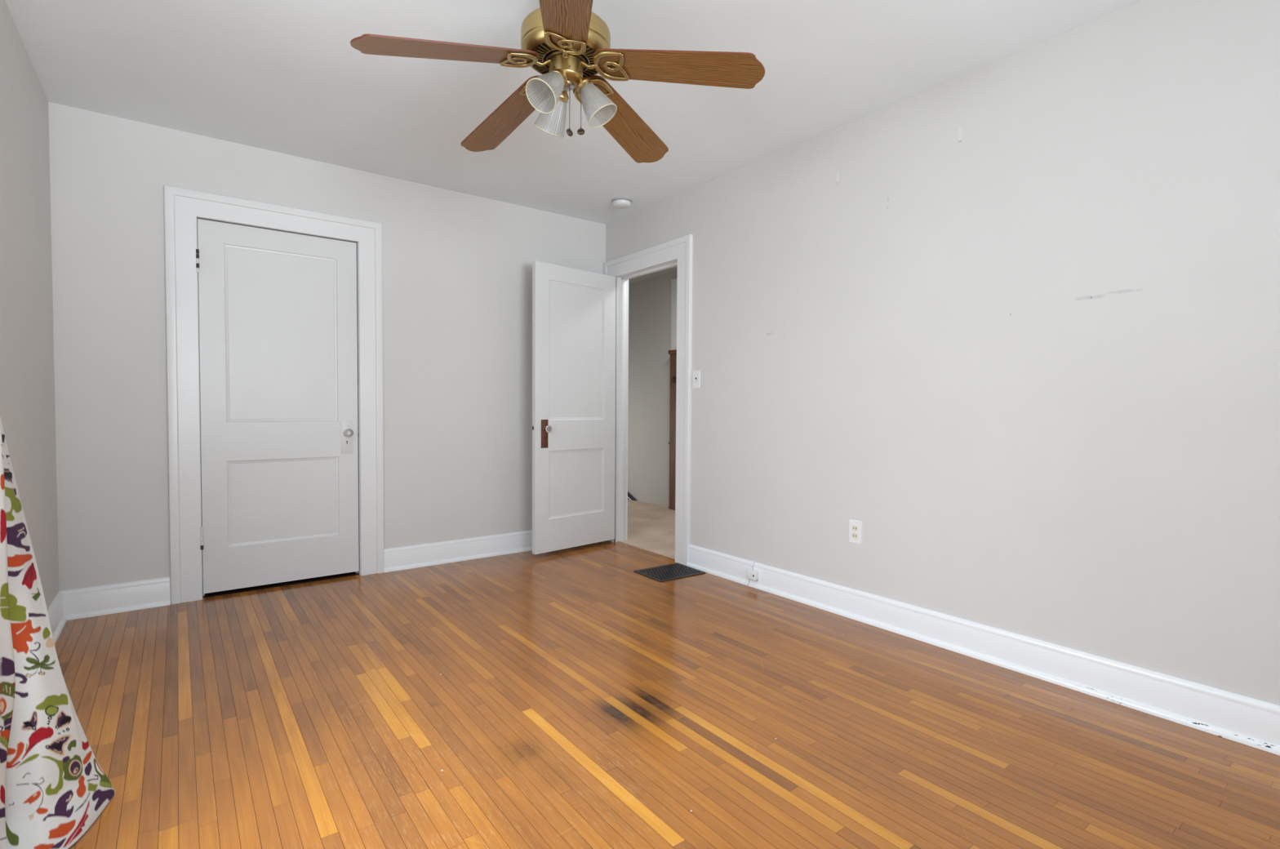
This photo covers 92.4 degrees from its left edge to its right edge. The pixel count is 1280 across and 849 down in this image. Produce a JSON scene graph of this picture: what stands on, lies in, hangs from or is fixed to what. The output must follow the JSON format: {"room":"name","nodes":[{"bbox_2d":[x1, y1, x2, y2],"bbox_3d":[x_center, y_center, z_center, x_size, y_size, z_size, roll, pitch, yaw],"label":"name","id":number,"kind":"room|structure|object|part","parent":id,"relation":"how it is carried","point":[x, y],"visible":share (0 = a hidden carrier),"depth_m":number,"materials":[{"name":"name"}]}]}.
{"room":"empty bedroom","nodes":[
{"label":"empty bedroom","id":0,"kind":"room"},
{"bbox_2d":[0,0,58,608],"bbox_3d":[-0.926,-0.192,0.352,0.115,2.501,6.415,-1,2,-37],"label":"wall","id":1,"kind":"structure","parent":0,"point":[27,373],"depth_m":2.44,"materials":[{"name":"paint"}]},
{"bbox_2d":[47,591,66,644],"bbox_3d":[-0.910,0.964,0.476,0.030,0.143,6.300,-1,2,-37],"label":"baseboard","id":2,"kind":"structure","parent":1,"relation":"attached to","point":[58,620],"depth_m":2.82,"materials":[{"name":"paint"}]},
{"bbox_2d":[0,413,115,848],"bbox_3d":[-1.426,-0.139,1.428,0.264,2.274,0.660,-1,2,-37],"label":"curtain","id":3,"kind":"object","parent":1,"relation":"hanging from","point":[54,788],"visible":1,"depth_m":1.48,"materials":[{"name":"fabric"}]},
{"bbox_2d":[48,102,605,591],"bbox_3d":[-1.578,-0.302,3.948,3.404,2.501,0.115,-1,2,-37],"label":"wall","id":4,"kind":"structure","parent":0,"point":[457,266],"depth_m":3.53,"materials":[{"name":"paint"}]},
{"bbox_2d":[164,185,384,604],"bbox_3d":[-2.070,-0.153,3.567,1.068,2.180,0.139,-1,2,-37],"label":"door frame","id":5,"kind":"structure","parent":4,"relation":"attached to","point":[183,207],"depth_m":3.29,"materials":[{"name":"paint"}]},
{"bbox_2d":[195,218,359,593],"bbox_3d":[-2.042,-0.094,3.526,0.803,2.017,0.096,-1,2,-37],"label":"door","id":6,"kind":"structure","parent":4,"relation":"in","point":[277,309],"depth_m":3.52,"materials":[{"name":"paint"}]},
{"bbox_3d":[-1.785,0.076,3.741,0.065,0.202,0.004,-1,2,-37],"label":"knob plate","id":7,"kind":"part","parent":6,"relation":"part of","materials":[{"name":"paint"}]},
{"bbox_3d":[-1.756,0.051,3.706,0.051,0.051,0.030,-1,2,-37],"label":"glass knob","id":8,"kind":"part","parent":6,"relation":"part of","materials":[{"name":"clear glass"}]},
{"bbox_2d":[60,529,532,620],"bbox_3d":[-1.551,0.859,3.917,3.150,0.143,0.030,-1,2,-37],"label":"baseboard","id":9,"kind":"structure","parent":4,"relation":"attached to","point":[101,600],"depth_m":3.88,"materials":[{"name":"paint"}]},
{"bbox_2d":[5,0,1142,224],"bbox_3d":[0.361,-1.504,1.350,3.404,0.080,6.530,-1,2,-37],"label":"ceiling","id":10,"kind":"structure","parent":0,"point":[286,77],"depth_m":2.65,"materials":[{"name":"paint"}]},
{"bbox_2d":[350,0,764,163],"bbox_3d":[-0.285,-1.225,2.071,1.241,0.529,1.220,-1,2,-37],"label":"ceiling fan","id":11,"kind":"object","parent":10,"relation":"hanging from","point":[565,42],"visible":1,"depth_m":1.99,"materials":[{"name":"brown wood"}]},
{"bbox_3d":[-0.588,-1.152,1.896,0.562,0.006,0.155,-10,16,-24],"label":"fan blade","id":12,"kind":"part","parent":11,"relation":"part of","materials":[{"name":"brown wood"}]},
{"bbox_3d":[-0.501,-1.164,2.328,0.155,0.006,0.562,-15,3,-43],"label":"fan blade","id":13,"kind":"part","parent":11,"relation":"part of","materials":[{"name":"brown wood"}]},
{"bbox_3d":[-0.290,-1.079,1.968,0.110,0.108,0.110,2,-40,39],"label":"lamp shade","id":14,"kind":"part","parent":11,"relation":"part of","materials":[{"name":"white glass"}]},
{"bbox_3d":[-0.298,-1.081,2.139,0.110,0.108,0.110,-1,39,-41],"label":"lamp shade","id":15,"kind":"part","parent":11,"relation":"part of","materials":[{"name":"white glass"}]},
{"bbox_3d":[-0.247,-1.217,2.050,0.238,0.001,0.238,-1,2,-37],"label":"vent plate","id":16,"kind":"part","parent":11,"relation":"part of","materials":[{"name":"gold metal"}]},
{"bbox_3d":[-0.204,-1.143,1.680,0.155,0.006,0.562,10,9,-8],"label":"fan blade","id":17,"kind":"part","parent":11,"relation":"part of","materials":[{"name":"brown wood"}]},
{"bbox_3d":[-0.234,-1.065,2.040,0.003,0.165,0.003,-1,2,-37],"label":"pull chain","id":18,"kind":"part","parent":11,"relation":"part of","materials":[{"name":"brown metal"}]},
{"bbox_3d":[-0.152,-1.074,2.046,0.110,0.108,0.110,-32,-1,5],"label":"lamp shade","id":19,"kind":"part","parent":11,"relation":"part of","materials":[{"name":"white glass"}]},
{"bbox_3d":[-0.064,-1.163,2.378,0.155,0.006,0.562,-10,-12,28],"label":"fan blade","id":20,"kind":"part","parent":11,"relation":"part of","materials":[{"name":"brown wood"}]},
{"bbox_3d":[0.120,-1.150,1.978,0.562,0.006,0.155,10,-7,11],"label":"fan blade","id":21,"kind":"part","parent":11,"relation":"part of","materials":[{"name":"brown wood"}]},
{"bbox_2d":[611,197,631,208],"bbox_3d":[-0.127,-1.532,4.264,0.143,0.042,0.143,-1,2,-37],"label":"smoke detector","id":22,"kind":"object","parent":10,"relation":"attached to","point":[617,202],"visible":1,"depth_m":4.22,"materials":[{"name":"plastic"}]},
{"bbox_2d":[628,266,677,283],"bbox_3d":[-0.006,-1.597,5.801,1.370,0.080,4.950,-1,2,-37],"label":"ceiling","id":23,"kind":"structure","parent":0,"point":[673,268],"depth_m":6.46,"materials":[{"name":"paint"}]},
{"bbox_2d":[54,499,1279,848],"bbox_3d":[0.224,0.977,3.139,5.274,0.034,9.415,-1,2,-37],"label":"floor","id":24,"kind":"structure","parent":0,"point":[574,697],"depth_m":2.00,"materials":[{"name":"brown wood"}]},
{"bbox_2d":[633,563,705,582],"bbox_3d":[0.188,0.938,3.906,0.358,0.007,0.286,-1,2,-35],"label":"floor vent","id":25,"kind":"object","parent":24,"relation":"in","point":[674,571],"visible":1,"depth_m":3.89,"materials":[{"name":"metal"}]},
{"bbox_2d":[640,564,698,579],"bbox_3d":[0.188,0.937,3.906,0.314,0.004,0.242,-1,2,-35],"label":"grille","id":26,"kind":"object","parent":25,"relation":"attached to","point":[670,571],"depth_m":3.90,"materials":[{"name":"metal"}]},
{"bbox_2d":[667,349,676,510],"bbox_3d":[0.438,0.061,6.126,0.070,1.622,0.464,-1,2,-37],"label":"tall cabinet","id":27,"kind":"object","parent":24,"relation":"on","point":[673,353],"visible":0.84,"depth_m":6.24,"materials":[{"name":"brown wood"}]},
{"bbox_2d":[605,0,1279,706],"bbox_3d":[1.315,-0.280,3.981,1.485,2.511,9.515,-1,2,-37],"label":"wall","id":28,"kind":"structure","parent":0,"point":[1034,355],"depth_m":2.46,"materials":[{"name":"paint"}]},
{"bbox_2d":[532,260,616,554],"bbox_3d":[-0.445,-0.114,4.442,0.751,2.006,0.098,-1,2,-45],"label":"door","id":29,"kind":"structure","parent":28,"relation":"in","point":[574,309],"depth_m":4.42,"materials":[{"name":"paint"}]},
{"bbox_3d":[-0.729,0.038,4.208,0.003,0.140,0.023,-1,2,-44],"label":"latch plate","id":30,"kind":"part","parent":29,"relation":"part of","materials":[{"name":"paint"}]},
{"bbox_3d":[-0.660,0.064,4.249,0.058,0.197,0.004,-1,2,-44],"label":"knob plate","id":31,"kind":"part","parent":29,"relation":"part of","materials":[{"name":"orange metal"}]},
{"bbox_3d":[-0.628,0.031,4.217,0.051,0.051,0.030,-1,2,-44],"label":"glass knob","id":32,"kind":"part","parent":29,"relation":"part of","materials":[{"name":"clear glass"}]},
{"bbox_2d":[627,492,636,500],"bbox_3d":[-0.220,0.709,7.077,0.026,0.264,0.600,-1,2,-37],"label":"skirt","id":33,"kind":"object","parent":28,"relation":"attached to","point":[630,496],"visible":0.31,"depth_m":6.92,"materials":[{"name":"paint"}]},
{"bbox_2d":[603,234,693,565],"bbox_3d":[0.068,-0.167,4.480,0.139,2.180,1.019,-1,2,-37],"label":"door frame","id":34,"kind":"structure","parent":28,"relation":"attached to","point":[677,252],"depth_m":4.16,"materials":[{"name":"paint"}]},
{"bbox_2d":[671,278,676,350],"bbox_3d":[0.390,-0.307,6.258,0.020,2.360,0.234,-1,2,-37],"label":"trim","id":35,"kind":"structure","parent":28,"relation":"attached to","point":[673,282],"depth_m":6.28,"materials":[{"name":"paint"}]},
{"bbox_2d":[692,370,700,388],"bbox_3d":[0.363,-0.293,3.997,0.016,0.115,0.071,-1,2,-37],"label":"light switch","id":36,"kind":"object","parent":28,"relation":"attached to","point":[696,374],"visible":1,"depth_m":3.99,"materials":[{"name":"white plastic"}]},
{"bbox_2d":[746,560,758,585],"bbox_3d":[0.660,0.874,3.601,0.046,0.145,0.074,-1,2,-37],"label":"phone jack","id":37,"kind":"object","parent":28,"relation":"attached to","point":[751,574],"visible":1,"depth_m":3.58,"materials":[{"name":"white plastic"}]},
{"bbox_2d":[836,171,839,183],"bbox_3d":[1.009,-1.260,3.131,0.001,0.060,0.016,-1,2,-37],"label":"strip","id":38,"kind":"object","parent":28,"relation":"attached to","point":[837,172],"visible":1,"depth_m":3.13,"materials":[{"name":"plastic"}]},
{"bbox_2d":[848,519,862,544],"bbox_3d":[1.077,0.538,3.074,0.007,0.115,0.071,-1,2,-37],"label":"wall outlet","id":39,"kind":"object","parent":28,"relation":"attached to","point":[855,526],"visible":1,"depth_m":3.07,"materials":[{"name":"white plastic"}]},
{"bbox_2d":[851,533,857,538],"bbox_3d":[1.075,0.557,3.074,0.003,0.029,0.034,-1,2,-37],"label":"receptacle","id":40,"kind":"object","parent":39,"relation":"attached to","point":[854,535],"depth_m":3.07,"materials":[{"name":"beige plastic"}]},
{"bbox_2d":[852,524,857,531],"bbox_3d":[1.075,0.519,3.073,0.003,0.029,0.034,-1,2,-37],"label":"receptacle","id":41,"kind":"object","parent":39,"relation":"attached to","point":[855,527],"depth_m":3.07,"materials":[{"name":"beige plastic"}]},
{"bbox_2d":[958,125,962,142],"bbox_3d":[1.377,-1.249,2.643,0.001,0.068,0.016,-1,2,-37],"label":"strip","id":42,"kind":"object","parent":28,"relation":"attached to","point":[960,128],"visible":1,"depth_m":2.64,"materials":[{"name":"plastic"}]},
{"bbox_2d":[686,544,1279,755],"bbox_3d":[1.908,0.938,1.961,0.030,0.143,5.279,-1,2,-37],"label":"baseboard","id":43,"kind":"structure","parent":28,"relation":"attached to","point":[1247,721],"depth_m":2.41,"materials":[{"name":"paint"}]}
]}

